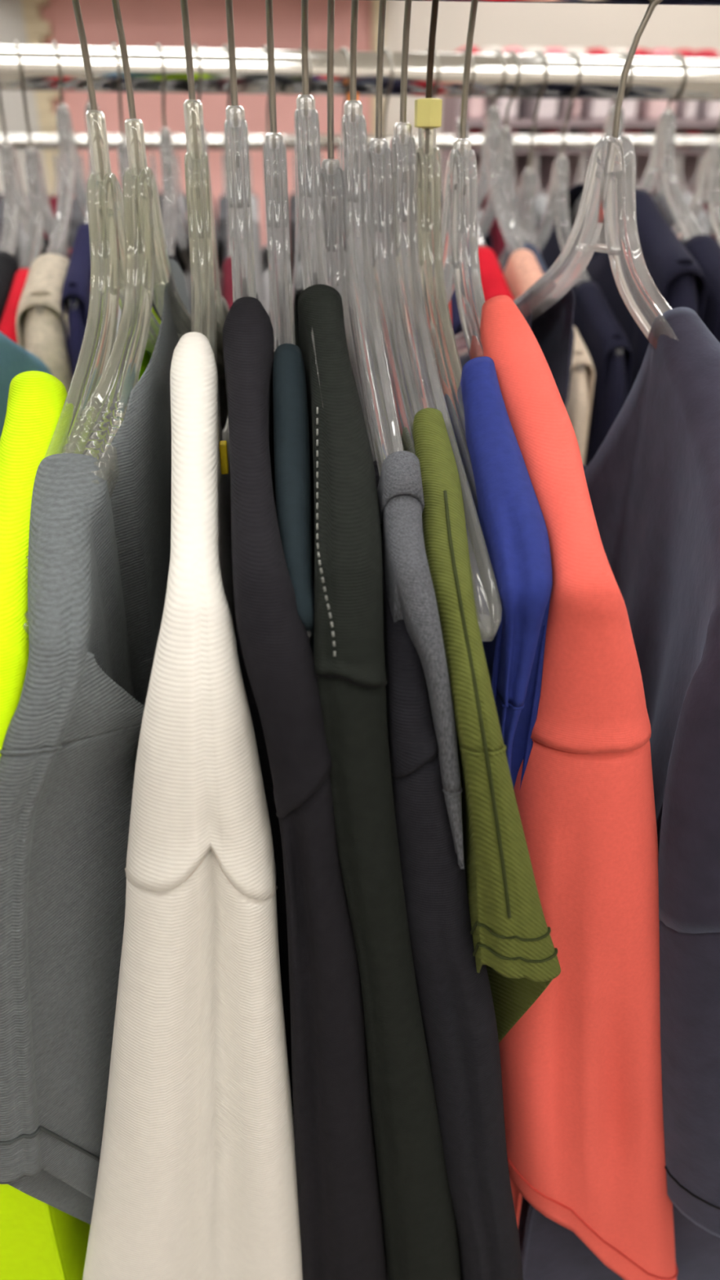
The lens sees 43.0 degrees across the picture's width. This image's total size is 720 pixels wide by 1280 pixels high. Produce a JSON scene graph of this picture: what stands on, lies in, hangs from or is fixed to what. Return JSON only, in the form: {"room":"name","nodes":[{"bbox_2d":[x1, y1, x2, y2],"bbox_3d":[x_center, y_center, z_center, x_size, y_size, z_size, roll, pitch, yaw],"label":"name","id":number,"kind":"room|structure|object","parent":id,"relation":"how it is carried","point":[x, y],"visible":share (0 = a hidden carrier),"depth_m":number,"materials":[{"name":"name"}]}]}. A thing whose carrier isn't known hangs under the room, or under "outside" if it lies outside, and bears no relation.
{"room":"clothing store","nodes":[
{"label":"clothing store","id":0,"kind":"room"},
{"bbox_2d":[0,0,54,195],"bbox_3d":[-3.076,-2.596,4.669,2.960,3.100,0.150,-3,28,-5],"label":"wall","id":1,"kind":"structure","parent":0,"point":[12,24],"depth_m":4.66,"materials":[{"name":"grey paint"}]},
{"bbox_2d":[21,0,59,195],"bbox_3d":[-1.592,-2.361,4.891,0.110,1.976,0.100,-3,28,-5],"label":"trim","id":2,"kind":"structure","parent":1,"relation":"attached to","point":[35,26],"depth_m":4.62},
{"bbox_2d":[40,0,719,248],"bbox_3d":[1.398,-2.826,5.102,6.040,3.100,0.120,-3,28,-5],"label":"wall","id":3,"kind":"structure","parent":0,"point":[146,23],"depth_m":4.76,"materials":[{"name":"paint"}]},
{"bbox_2d":[371,0,383,134],"bbox_3d":[0.092,-2.351,5.113,0.060,2.250,0.040,-3,28,-5],"label":"trim","id":4,"kind":"structure","parent":3,"relation":"attached to","point":[375,4],"depth_m":4.70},
{"bbox_3d":[0.366,0.694,1.891,9.000,0.100,9.000,-3,28,-5],"label":"floor","id":5,"kind":"structure","parent":0,"visible":0},
{"bbox_2d":[0,44,719,101],"bbox_3d":[0.005,0.163,1.146,2.260,1.536,0.544,-3,28,-5],"label":"clothes rack","id":6,"kind":"object","parent":5,"relation":"on","point":[659,78],"visible":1,"depth_m":0.79,"materials":[{"name":"silver metal"}]},
{"bbox_2d":[0,91,48,256],"bbox_3d":[-0.307,-0.402,0.810,0.012,0.218,0.415,-3,28,-5],"label":"clothes hanger","id":7,"kind":"object","parent":6,"relation":"hanging from","point":[16,206],"visible":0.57,"depth_m":0.80,"materials":[{"name":"white"}]},
{"bbox_2d":[13,40,71,268],"bbox_3d":[-0.287,-0.401,0.812,0.012,0.222,0.415,-3,28,-5],"label":"clothes hanger","id":8,"kind":"object","parent":6,"relation":"hanging from","point":[41,215],"visible":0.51,"depth_m":0.80,"materials":[{"name":"white"}]},
{"bbox_2d":[35,40,87,315],"bbox_3d":[-0.256,-0.416,0.808,0.012,0.190,0.415,-3,28,-6],"label":"clothes hanger","id":9,"kind":"object","parent":6,"relation":"hanging from","point":[72,182],"visible":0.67,"depth_m":0.78,"materials":[{"name":"white"}]},
{"bbox_2d":[60,222,90,378],"bbox_3d":[-0.230,-0.129,0.955,0.026,0.571,0.425,-3,28,-5],"label":"t-shirt","id":10,"kind":"object","parent":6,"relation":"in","point":[77,282],"visible":0.09,"depth_m":0.68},
{"bbox_2d":[68,50,98,310],"bbox_3d":[-0.231,-0.418,0.810,0.012,0.188,0.415,-3,28,-6],"label":"clothes hanger","id":11,"kind":"object","parent":6,"relation":"hanging from","point":[88,106],"visible":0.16,"depth_m":0.78,"materials":[{"name":"white"}]},
{"bbox_2d":[15,253,71,394],"bbox_3d":[-0.255,-0.119,0.958,0.052,0.552,0.425,-3,28,-5],"label":"shirt","id":12,"kind":"object","parent":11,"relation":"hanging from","point":[42,335],"visible":0.13,"depth_m":0.68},
{"bbox_2d":[0,236,49,322],"bbox_3d":[-0.307,-0.115,0.954,0.032,0.548,0.425,-3,28,-5],"label":"t-shirt","id":13,"kind":"object","parent":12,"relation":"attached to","point":[9,266],"visible":0.07,"depth_m":0.75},
{"bbox_2d":[0,248,71,344],"bbox_3d":[-0.287,-0.111,0.958,0.029,0.537,0.425,-3,28,-5],"label":"t-shirt","id":14,"kind":"object","parent":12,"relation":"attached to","point":[7,324],"visible":0.03,"depth_m":0.72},
{"bbox_2d":[111,42,128,199],"bbox_3d":[-0.207,-0.406,0.819,0.012,0.218,0.415,-3,28,-6],"label":"clothes hanger","id":15,"kind":"object","parent":6,"relation":"hanging from","point":[123,163],"visible":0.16,"depth_m":0.80,"materials":[{"name":"white"}]},
{"bbox_2d":[151,235,189,321],"bbox_3d":[-0.171,-0.121,0.966,0.029,0.547,0.425,-3,28,-5],"label":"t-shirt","id":16,"kind":"object","parent":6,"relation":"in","point":[177,258],"visible":0.03,"depth_m":0.95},
{"bbox_2d":[155,43,190,276],"bbox_3d":[-0.171,-0.412,0.820,0.012,0.207,0.415,-3,28,-6],"label":"clothes hanger","id":17,"kind":"object","parent":6,"relation":"hanging from","point":[172,218],"visible":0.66,"depth_m":0.80,"materials":[{"name":"white"}]},
{"bbox_2d":[191,44,222,276],"bbox_3d":[-0.141,-0.413,0.823,0.012,0.207,0.415,-3,28,-6],"label":"clothes hanger","id":18,"kind":"object","parent":6,"relation":"hanging from","point":[193,46],"visible":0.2,"depth_m":0.79,"materials":[{"name":"white"}]},
{"bbox_2d":[188,235,226,314],"bbox_3d":[-0.140,-0.123,0.969,0.030,0.547,0.425,-3,28,-5],"label":"t-shirt","id":19,"kind":"object","parent":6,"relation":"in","point":[221,246],"visible":0.02,"depth_m":0.94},
{"bbox_2d":[221,44,231,257],"bbox_3d":[-0.115,-0.414,0.826,0.012,0.209,0.415,-3,28,-6],"label":"clothes hanger","id":20,"kind":"object","parent":6,"relation":"hanging from","point":[224,46],"visible":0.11,"depth_m":0.79,"materials":[{"name":"white"}]},
{"bbox_2d":[222,256,232,309],"bbox_3d":[-0.114,-0.123,0.972,0.029,0.545,0.425,-3,28,-5],"label":"t-shirt","id":21,"kind":"object","parent":6,"relation":"in","point":[227,265],"visible":0.03,"depth_m":0.74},
{"bbox_2d":[261,244,270,315],"bbox_3d":[-0.080,-0.121,0.976,0.030,0.538,0.425,-3,28,-5],"label":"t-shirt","id":22,"kind":"object","parent":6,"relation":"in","point":[264,252],"visible":0.09,"depth_m":0.76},
{"bbox_2d":[261,44,270,268],"bbox_3d":[-0.081,-0.413,0.830,0.012,0.213,0.415,-3,28,-5],"label":"clothes hanger","id":23,"kind":"object","parent":6,"relation":"hanging from","point":[264,47],"visible":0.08,"depth_m":0.80,"materials":[{"name":"white"}]},
{"bbox_2d":[337,46,350,161],"bbox_3d":[-0.015,-0.415,0.836,0.012,0.216,0.415,-3,28,-5],"label":"clothes hanger","id":24,"kind":"object","parent":6,"relation":"hanging from","point":[343,48],"visible":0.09,"depth_m":0.79,"materials":[{"name":"white"}]},
{"bbox_2d":[382,47,394,146],"bbox_3d":[0.021,-0.416,0.840,0.012,0.215,0.415,-3,28,-5],"label":"clothes hanger","id":25,"kind":"object","parent":6,"relation":"hanging from","point":[385,49],"visible":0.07,"depth_m":0.79,"materials":[{"name":"white"}]},
{"bbox_2d":[426,49,462,331],"bbox_3d":[0.061,-0.422,0.841,0.012,0.206,0.415,-3,28,-6],"label":"clothes hanger","id":26,"kind":"object","parent":6,"relation":"hanging from","point":[436,55],"visible":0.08,"depth_m":0.79,"materials":[{"name":"white"}]},
{"bbox_2d":[450,288,462,335],"bbox_3d":[0.061,-0.132,0.987,0.029,0.547,0.425,-3,28,-5],"label":"t-shirt","id":27,"kind":"object","parent":6,"relation":"in","point":[455,319],"visible":0.02,"depth_m":0.71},
{"bbox_2d":[441,48,485,246],"bbox_3d":[0.092,-0.427,0.842,0.012,0.197,0.415,-3,28,-6],"label":"clothes hanger","id":28,"kind":"object","parent":6,"relation":"hanging from","point":[481,242],"visible":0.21,"depth_m":0.80,"materials":[{"name":"white"}]},
{"bbox_2d":[478,246,514,301],"bbox_3d":[0.092,-0.136,0.989,0.038,0.552,0.425,-3,28,-5],"label":"t-shirt","id":29,"kind":"object","parent":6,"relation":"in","point":[494,283],"visible":0.05,"depth_m":0.74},
{"bbox_2d":[503,248,543,299],"bbox_3d":[0.121,-0.137,0.991,0.034,0.552,0.425,-3,28,-5],"label":"sweater","id":30,"kind":"object","parent":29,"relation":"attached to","point":[522,269],"visible":0.02,"depth_m":0.73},
{"bbox_2d":[565,325,595,465],"bbox_3d":[0.158,-0.114,1.008,0.035,0.495,0.425,-3,28,-5],"label":"t-shirt","id":31,"kind":"object","parent":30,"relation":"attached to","point":[579,403],"visible":0.07,"depth_m":0.74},
{"bbox_2d":[477,49,524,254],"bbox_3d":[0.119,-0.433,0.842,0.012,0.187,0.415,-3,28,-6],"label":"clothes hanger","id":32,"kind":"object","parent":6,"relation":"hanging from","point":[490,168],"visible":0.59,"depth_m":0.82,"materials":[{"name":"white"}]},
{"bbox_2d":[478,49,527,243],"bbox_3d":[0.132,-0.426,0.847,0.012,0.203,0.415,-3,28,-6],"label":"clothes hanger","id":33,"kind":"object","parent":6,"relation":"hanging from","point":[488,215],"visible":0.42,"depth_m":0.83,"materials":[{"name":"white"}]},
{"bbox_2d":[483,231,574,404],"bbox_3d":[0.134,-0.138,0.992,0.046,0.553,0.425,-3,28,-5],"label":"t-shirt","id":34,"kind":"object","parent":33,"relation":"hanging from","point":[487,240],"visible":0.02,"depth_m":0.78,"materials":[{"name":"fabric"}]},
{"bbox_2d":[497,50,584,373],"bbox_3d":[0.156,-0.413,0.857,0.012,0.236,0.415,-3,28,-5],"label":"clothes hanger","id":35,"kind":"object","parent":6,"relation":"hanging from","point":[526,206],"visible":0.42,"depth_m":0.84,"materials":[{"name":"white"}]},
{"bbox_2d":[536,51,622,356],"bbox_3d":[0.186,-0.419,0.857,0.012,0.224,0.415,-3,28,-5],"label":"clothes hanger","id":36,"kind":"object","parent":6,"relation":"hanging from","point":[557,206],"visible":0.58,"depth_m":0.84,"materials":[{"name":"white"}]},
{"bbox_2d":[568,52,633,229],"bbox_3d":[0.233,-0.439,0.852,0.012,0.184,0.415,-3,28,-6],"label":"clothes hanger","id":37,"kind":"object","parent":6,"relation":"hanging from","point":[610,118],"visible":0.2,"depth_m":0.83,"materials":[{"name":"white"}]},
{"bbox_2d":[535,183,706,393],"bbox_3d":[0.233,-0.161,0.991,0.046,0.594,0.425,-3,28,-5],"label":"polo shirt","id":38,"kind":"object","parent":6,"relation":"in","point":[676,274],"visible":0.19,"depth_m":0.75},
{"bbox_2d":[573,280,633,466],"bbox_3d":[0.186,-0.128,1.004,0.035,0.524,0.425,-3,28,-5],"label":"t-shirt","id":39,"kind":"object","parent":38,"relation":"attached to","point":[597,326],"visible":0.11,"depth_m":0.75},
{"bbox_2d":[636,53,703,240],"bbox_3d":[0.282,-0.439,0.858,0.012,0.188,0.415,-3,28,-6],"label":"clothes hanger","id":40,"kind":"object","parent":6,"relation":"hanging from","point":[662,156],"visible":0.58,"depth_m":0.83,"materials":[{"name":"white"}]},
{"bbox_2d":[671,119,719,244],"bbox_3d":[0.331,-0.430,0.868,0.012,0.214,0.415,-3,28,-6],"label":"clothes hanger","id":41,"kind":"object","parent":6,"relation":"hanging from","point":[708,188],"visible":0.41,"depth_m":0.85,"materials":[{"name":"white"}]},
{"bbox_2d":[683,234,719,342],"bbox_3d":[0.283,-0.148,1.004,0.053,0.560,0.425,-3,28,-5],"label":"polo shirt","id":42,"kind":"object","parent":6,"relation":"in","point":[704,249],"visible":0.02,"depth_m":0.75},
{"bbox_2d":[0,133,719,150],"bbox_3d":[0.096,-0.562,2.558,4.160,1.490,0.544,-3,28,-5],"label":"clothes rack","id":43,"kind":"object","parent":5,"relation":"on","point":[20,141],"visible":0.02,"depth_m":2.20,"materials":[{"name":"silver metal"}]},
{"bbox_2d":[52,132,60,196],"bbox_3d":[-0.717,-1.101,2.178,0.011,0.189,0.415,-3,28,-5],"label":"clothes hanger","id":44,"kind":"object","parent":43,"relation":"hanging from","point":[56,159],"visible":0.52,"depth_m":2.15,"materials":[{"name":"white"}]},
{"bbox_2d":[43,195,75,239],"bbox_3d":[-0.715,-0.831,2.314,0.056,0.534,0.425,-3,28,-5],"label":"shirt","id":45,"kind":"object","parent":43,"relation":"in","point":[53,200],"visible":0.02,"depth_m":2.09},
{"bbox_2d":[66,196,84,248],"bbox_3d":[-0.662,-0.833,2.318,0.056,0.534,0.425,-3,28,-5],"label":"shirt","id":46,"kind":"object","parent":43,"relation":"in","point":[77,217],"visible":0.05,"depth_m":2.06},
{"bbox_2d":[71,132,87,226],"bbox_3d":[-0.661,-1.104,2.183,0.011,0.189,0.415,-3,28,-5],"label":"clothes hanger","id":47,"kind":"object","parent":43,"relation":"hanging from","point":[80,156],"visible":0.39,"depth_m":2.16,"materials":[{"name":"white"}]},
{"bbox_2d":[149,133,163,209],"bbox_3d":[-0.495,-1.112,2.198,0.011,0.189,0.415,-3,28,-5],"label":"clothes hanger","id":48,"kind":"object","parent":43,"relation":"hanging from","point":[153,165],"visible":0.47,"depth_m":2.18,"materials":[{"name":"white"}]},
{"bbox_2d":[173,133,187,213],"bbox_3d":[-0.439,-1.115,2.203,0.011,0.189,0.415,-3,28,-5],"label":"clothes hanger","id":49,"kind":"object","parent":43,"relation":"hanging from","point":[180,193],"visible":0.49,"depth_m":2.18,"materials":[{"name":"white"}]},
{"bbox_2d":[174,192,190,297],"bbox_3d":[-0.438,-0.844,2.338,0.055,0.534,0.425,-3,28,-5],"label":"shirt","id":50,"kind":"object","parent":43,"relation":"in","point":[183,202],"visible":0.1,"depth_m":2.13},
{"bbox_2d":[217,193,228,296],"bbox_3d":[-0.326,-0.849,2.349,0.056,0.534,0.425,-3,28,-5],"label":"shirt","id":51,"kind":"object","parent":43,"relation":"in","point":[222,204],"visible":0.19,"depth_m":2.09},
{"bbox_2d":[222,133,226,225],"bbox_3d":[-0.326,-1.120,2.213,0.011,0.189,0.415,-3,28,-5],"label":"clothes hanger","id":52,"kind":"object","parent":43,"relation":"hanging from","point":[224,180],"visible":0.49,"depth_m":2.19,"materials":[{"name":"white"}]},
{"bbox_2d":[251,192,263,306],"bbox_3d":[-0.269,-0.852,2.354,0.055,0.534,0.425,-3,28,-5],"label":"shirt","id":53,"kind":"object","parent":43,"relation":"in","point":[255,202],"visible":0.28,"depth_m":2.12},
{"bbox_2d":[288,192,295,269],"bbox_3d":[-0.154,-0.857,2.364,0.056,0.534,0.425,-3,28,-5],"label":"shirt","id":54,"kind":"object","parent":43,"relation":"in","point":[291,199],"visible":0.17,"depth_m":2.16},
{"bbox_2d":[531,133,543,195],"bbox_3d":[0.435,-1.156,2.281,0.011,0.189,0.415,-3,28,-5],"label":"clothes hanger","id":55,"kind":"object","parent":43,"relation":"hanging from","point":[535,166],"visible":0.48,"depth_m":2.26,"materials":[{"name":"white"}]},
{"bbox_2d":[535,193,547,226],"bbox_3d":[0.435,-0.885,2.417,0.055,0.534,0.425,-3,28,-5],"label":"shirt","id":56,"kind":"object","parent":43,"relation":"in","point":[541,200],"visible":0.03,"depth_m":2.20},
{"bbox_2d":[572,133,589,186],"bbox_3d":[0.556,-1.162,2.292,0.011,0.189,0.415,-3,28,-5],"label":"clothes hanger","id":57,"kind":"object","parent":43,"relation":"hanging from","point":[581,175],"visible":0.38,"depth_m":2.27,"materials":[{"name":"white"}]},
{"bbox_2d":[654,193,685,244],"bbox_3d":[0.740,-0.900,2.444,0.056,0.534,0.425,-3,28,-5],"label":"shirt","id":58,"kind":"object","parent":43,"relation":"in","point":[660,202],"visible":0.03,"depth_m":2.21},
{"bbox_2d":[653,133,706,222],"bbox_3d":[0.802,-1.174,2.314,0.011,0.189,0.415,-3,28,-5],"label":"clothes hanger","id":59,"kind":"object","parent":43,"relation":"hanging from","point":[678,162],"visible":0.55,"depth_m":2.29,"materials":[{"name":"white"}]},
{"bbox_2d":[652,192,711,235],"bbox_3d":[0.802,-0.903,2.450,0.055,0.534,0.425,-3,28,-5],"label":"shirt","id":60,"kind":"object","parent":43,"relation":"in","point":[706,228],"visible":0.08,"depth_m":2.18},
{"bbox_2d":[686,133,711,192],"bbox_3d":[0.864,-1.177,2.320,0.011,0.189,0.415,-3,28,-5],"label":"clothes hanger","id":61,"kind":"object","parent":43,"relation":"hanging from","point":[694,182],"visible":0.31,"depth_m":2.33,"materials":[{"name":"white"}]},
{"bbox_3d":[-0.826,-1.096,2.168,0.010,0.189,0.415,-3,28,-5],"label":"clothes hanger","id":62,"kind":"object","parent":43,"relation":"hanging from","visible":0},
{"bbox_2d":[0,193,28,269],"bbox_3d":[-0.826,-0.825,2.304,0.056,0.534,0.425,-3,28,-5],"label":"shirt","id":63,"kind":"object","parent":62,"relation":"hanging from","point":[2,199],"visible":0.04,"depth_m":2.08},
{"bbox_3d":[-0.771,-1.099,2.173,0.010,0.189,0.415,-3,28,-5],"label":"clothes hanger","id":64,"kind":"object","parent":43,"relation":"hanging from","visible":0},
{"bbox_2d":[16,193,52,268],"bbox_3d":[-0.771,-0.828,2.308,0.055,0.534,0.425,-3,28,-5],"label":"shirt","id":65,"kind":"object","parent":64,"relation":"hanging from","point":[22,237],"visible":0.02,"depth_m":2.04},
{"bbox_2d":[367,0,719,5],"bbox_3d":[0.029,0.388,0.722,1.910,1.537,0.544,-3,28,-5],"label":"clothes rack","id":66,"kind":"object","parent":5,"relation":"on","point":[694,2],"visible":1,"depth_m":0.38,"materials":[{"name":"silver metal"}]},
{"bbox_2d":[0,306,160,1279],"bbox_3d":[-0.133,0.160,0.566,0.146,0.687,0.431,6,29,12],"label":"t-shirt","id":67,"kind":"object","parent":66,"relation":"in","point":[39,1241],"visible":0.21,"depth_m":0.35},
{"bbox_2d":[82,296,302,1279],"bbox_3d":[-0.098,0.148,0.558,0.110,0.655,0.438,-3,28,-5],"label":"shirt","id":68,"kind":"object","parent":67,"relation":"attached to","point":[197,1178],"visible":0.86,"depth_m":0.32,"materials":[{"name":"fabric"}]},
{"bbox_2d":[0,258,191,1225],"bbox_3d":[-0.093,0.140,0.551,0.068,0.675,0.443,1,28,3],"label":"t-shirt","id":69,"kind":"object","parent":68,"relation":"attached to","point":[98,564],"visible":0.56,"depth_m":0.32,"materials":[{"name":"fabric"}]},
{"bbox_2d":[219,440,228,474],"bbox_3d":[-0.053,-0.071,0.355,0.003,0.012,0.006,-3,28,-5],"label":"tag","id":70,"kind":"object","parent":68,"relation":"attached to","point":[223,444],"visible":1,"depth_m":0.35,"materials":[{"name":"yellow"}]},
{"bbox_2d":[44,0,159,457],"bbox_3d":[-0.111,-0.182,0.403,0.011,0.240,0.415,1,28,2],"label":"clothes hanger","id":71,"kind":"object","parent":66,"relation":"hanging from","point":[104,200],"visible":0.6,"depth_m":0.39,"materials":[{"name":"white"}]},
{"bbox_2d":[22,0,226,639],"bbox_3d":[-0.095,-0.183,0.404,0.021,0.238,0.416,2,28,4],"label":"clothes hanger","id":72,"kind":"object","parent":66,"relation":"hanging from","point":[148,269],"visible":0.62,"depth_m":0.39,"materials":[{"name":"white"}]},
{"bbox_2d":[180,0,225,363],"bbox_3d":[-0.070,-0.187,0.405,0.011,0.232,0.415,-3,28,-5],"label":"clothes hanger","id":73,"kind":"object","parent":66,"relation":"hanging from","point":[207,310],"visible":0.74,"depth_m":0.39,"materials":[{"name":"white"}]},
{"bbox_2d":[224,0,256,302],"bbox_3d":[-0.053,-0.193,0.404,0.010,0.220,0.415,-3,28,-6],"label":"clothes hanger","id":74,"kind":"object","parent":66,"relation":"hanging from","point":[236,131],"visible":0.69,"depth_m":0.39,"materials":[{"name":"white"}]},
{"bbox_2d":[222,293,387,1279],"bbox_3d":[-0.048,0.140,0.559,0.049,0.668,0.439,-5,28,-10],"label":"t-shirt","id":75,"kind":"object","parent":74,"relation":"hanging from","point":[341,1229],"visible":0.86,"depth_m":0.31,"materials":[{"name":"fabric"}]},
{"bbox_2d":[262,0,311,644],"bbox_3d":[-0.037,-0.190,0.407,0.010,0.228,0.415,-2,28,-5],"label":"clothes hanger","id":76,"kind":"object","parent":66,"relation":"hanging from","point":[274,152],"visible":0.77,"depth_m":0.39,"materials":[{"name":"white"}]},
{"bbox_2d":[269,310,314,653],"bbox_3d":[-0.035,0.139,0.580,0.017,0.650,0.404,-3,28,-5],"label":"t-shirt","id":77,"kind":"object","parent":76,"relation":"hanging from","point":[291,446],"visible":0.34,"depth_m":0.32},
{"bbox_2d":[292,0,328,407],"bbox_3d":[-0.023,-0.196,0.405,0.010,0.216,0.415,-3,28,-6],"label":"clothes hanger","id":78,"kind":"object","parent":66,"relation":"hanging from","point":[310,269],"visible":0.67,"depth_m":0.39,"materials":[{"name":"white"}]},
{"bbox_2d":[320,0,383,613],"bbox_3d":[-0.013,-0.187,0.411,0.010,0.238,0.415,-4,28,-7],"label":"clothes hanger","id":79,"kind":"object","parent":66,"relation":"hanging from","point":[331,172],"visible":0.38,"depth_m":0.40,"materials":[{"name":"white"}]},
{"bbox_2d":[369,460,523,1279],"bbox_3d":[-0.002,0.157,0.571,0.071,0.628,0.442,-7,29,-13],"label":"t-shirt","id":80,"kind":"object","parent":79,"relation":"hanging from","point":[456,1004],"visible":0.43,"depth_m":0.32,"materials":[{"name":"fabric"}]},
{"bbox_2d":[413,408,560,1042],"bbox_3d":[0.024,0.152,0.572,0.040,0.634,0.442,-3,28,-5],"label":"shirt","id":81,"kind":"object","parent":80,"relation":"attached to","point":[510,932],"visible":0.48,"depth_m":0.29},
{"bbox_2d":[460,356,552,788],"bbox_3d":[0.035,0.139,0.582,0.026,0.649,0.415,-3,28,-5],"label":"t-shirt","id":82,"kind":"object","parent":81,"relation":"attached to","point":[511,517],"visible":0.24,"depth_m":0.30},
{"bbox_2d":[339,0,404,476],"bbox_3d":[-0.003,-0.196,0.407,0.010,0.218,0.415,-3,28,-5],"label":"clothes hanger","id":83,"kind":"object","parent":66,"relation":"hanging from","point":[377,387],"visible":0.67,"depth_m":0.38,"materials":[{"name":"white"}]},
{"bbox_2d":[377,450,464,1278],"bbox_3d":[0.002,0.152,0.577,0.020,0.630,0.430,-3,28,-5],"label":"t-shirt","id":84,"kind":"object","parent":83,"relation":"hanging from","point":[411,597],"visible":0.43,"depth_m":0.28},
{"bbox_2d":[293,284,461,1279],"bbox_3d":[-0.022,0.137,0.559,0.062,0.673,0.439,-6,29,-10],"label":"t-shirt","id":85,"kind":"object","parent":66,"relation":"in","point":[420,1222],"visible":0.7,"depth_m":0.30,"materials":[{"name":"black fabric"}]},
{"bbox_2d":[351,0,420,454],"bbox_3d":[0.008,-0.192,0.411,0.010,0.230,0.415,-3,28,-6],"label":"clothes hanger","id":86,"kind":"object","parent":66,"relation":"hanging from","point":[380,160],"visible":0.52,"depth_m":0.39,"materials":[{"name":"white"}]},
{"bbox_2d":[389,0,502,641],"bbox_3d":[0.019,-0.194,0.411,0.012,0.226,0.415,-3,28,-5],"label":"clothes hanger","id":87,"kind":"object","parent":66,"relation":"hanging from","point":[402,146],"visible":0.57,"depth_m":0.38,"materials":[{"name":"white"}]},
{"bbox_2d":[413,0,477,510],"bbox_3d":[0.029,-0.193,0.413,0.011,0.230,0.386,-3,28,-6],"label":"clothes hanger","id":88,"kind":"object","parent":66,"relation":"hanging from","point":[428,110],"visible":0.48,"depth_m":0.40,"materials":[{"name":"white"}]},
{"bbox_2d":[441,0,485,359],"bbox_3d":[0.045,-0.193,0.415,0.010,0.231,0.386,-4,28,-8],"label":"clothes hanger","id":89,"kind":"object","parent":66,"relation":"hanging from","point":[460,257],"visible":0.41,"depth_m":0.40,"materials":[{"name":"white"}]},
{"bbox_2d":[448,295,678,1279],"bbox_3d":[0.051,0.134,0.571,0.114,0.668,0.425,-9,29,-17],"label":"t-shirt","id":90,"kind":"object","parent":89,"relation":"hanging from","point":[581,1074],"visible":0.45,"depth_m":0.34,"materials":[{"name":"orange fabric"}]},
{"bbox_2d":[454,0,679,357],"bbox_3d":[0.113,-0.199,0.420,0.031,0.225,0.415,-11,30,-19],"label":"clothes hanger","id":91,"kind":"object","parent":66,"relation":"hanging from","point":[606,220],"visible":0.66,"depth_m":0.41,"materials":[{"name":"white"}]},
{"bbox_2d":[459,288,719,1279],"bbox_3d":[0.163,0.159,0.593,0.185,0.722,0.436,-2,28,-3],"label":"t-shirt","id":92,"kind":"object","parent":91,"relation":"hanging from","point":[653,481],"visible":0.38,"depth_m":0.38,"materials":[{"name":"cotton fabric"}]},
{"label":"clothes hanger","id":93,"kind":"object","parent":66,"relation":"hanging from","visible":0},
{"bbox_2d":[0,331,51,438],"bbox_3d":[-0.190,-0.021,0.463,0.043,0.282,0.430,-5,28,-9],"label":"t-shirt","id":94,"kind":"object","parent":93,"relation":"hanging from","point":[15,360],"visible":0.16,"depth_m":0.52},
{"bbox_2d":[440,97,719,198],"bbox_3d":[1.068,-1.621,4.247,1.400,1.774,0.360,-3,28,-5],"label":"shelving unit","id":95,"kind":"object","parent":5,"relation":"on","point":[451,106],"visible":0.04,"depth_m":3.99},
{"bbox_2d":[466,97,484,119],"bbox_3d":[0.459,-2.235,3.839,0.068,0.090,0.300,-3,28,-5],"label":"storage bin","id":96,"kind":"object","parent":95,"relation":"on","point":[475,110],"visible":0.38,"depth_m":3.71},
{"bbox_2d":[482,97,518,119],"bbox_3d":[0.588,-2.241,3.851,0.082,0.090,0.300,-3,28,-5],"label":"storage bin","id":97,"kind":"object","parent":95,"relation":"on","point":[501,104],"visible":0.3,"depth_m":3.73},
{"bbox_2d":[519,97,558,119],"bbox_3d":[0.753,-2.249,3.865,0.088,0.090,0.300,-3,28,-5],"label":"storage bin","id":98,"kind":"object","parent":95,"relation":"on","point":[548,108],"visible":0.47,"depth_m":3.75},
{"bbox_2d":[569,98,581,119],"bbox_3d":[0.877,-2.255,3.877,0.028,0.090,0.300,-3,28,-5],"label":"storage bin","id":99,"kind":"object","parent":95,"relation":"on","point":[575,110],"visible":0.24,"depth_m":3.75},
{"bbox_2d":[574,98,611,119],"bbox_3d":[0.979,-2.260,3.886,0.078,0.090,0.300,-3,28,-5],"label":"storage bin","id":100,"kind":"object","parent":95,"relation":"on","point":[590,108],"visible":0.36,"depth_m":3.77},
{"bbox_2d":[585,48,608,56],"bbox_3d":[0.962,-2.415,3.790,0.090,0.055,0.236,-3,28,-5],"label":"folded cloth","id":101,"kind":"object","parent":95,"relation":"on","point":[592,51],"visible":0.32,"depth_m":3.69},
{"bbox_2d":[610,99,637,119],"bbox_3d":[1.097,-2.265,3.896,0.068,0.090,0.300,-3,28,-5],"label":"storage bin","id":102,"kind":"object","parent":95,"relation":"on","point":[628,106],"visible":0.21,"depth_m":3.77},
{"bbox_2d":[632,99,675,119],"bbox_3d":[1.237,-2.272,3.909,0.113,0.090,0.300,-3,28,-5],"label":"storage bin","id":103,"kind":"object","parent":95,"relation":"on","point":[646,109],"visible":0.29,"depth_m":3.79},
{"bbox_2d":[649,48,673,57],"bbox_3d":[1.237,-2.428,3.815,0.090,0.055,0.236,-3,28,-5],"label":"folded cloth","id":104,"kind":"object","parent":95,"relation":"on","point":[656,52],"visible":0.34,"depth_m":3.72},
{"bbox_2d":[674,100,697,119],"bbox_3d":[1.361,-2.278,3.920,0.046,0.090,0.300,-3,28,-5],"label":"storage bin","id":105,"kind":"object","parent":95,"relation":"on","point":[684,109],"visible":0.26,"depth_m":3.81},
{"bbox_2d":[692,100,719,119],"bbox_3d":[1.486,-2.284,3.931,0.103,0.090,0.300,-3,28,-5],"label":"storage bin","id":106,"kind":"object","parent":95,"relation":"on","point":[705,109],"visible":0.33,"depth_m":3.82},
{"bbox_2d":[694,48,719,57],"bbox_3d":[1.427,-2.437,3.832,0.090,0.055,0.236,-3,28,-5],"label":"folded cloth","id":107,"kind":"object","parent":95,"relation":"on","point":[704,53],"visible":0.34,"depth_m":3.74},
{"bbox_3d":[0.315,-1.150,2.270,0.010,0.189,0.415,-3,28,-5],"label":"clothes hanger","id":108,"kind":"object","parent":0,"visible":0},
{"bbox_2d":[480,195,506,259],"bbox_3d":[0.316,-0.880,2.406,0.056,0.534,0.425,-3,28,-5],"label":"shirt","id":109,"kind":"object","parent":108,"relation":"hanging from","point":[499,244],"visible":0.06,"depth_m":2.15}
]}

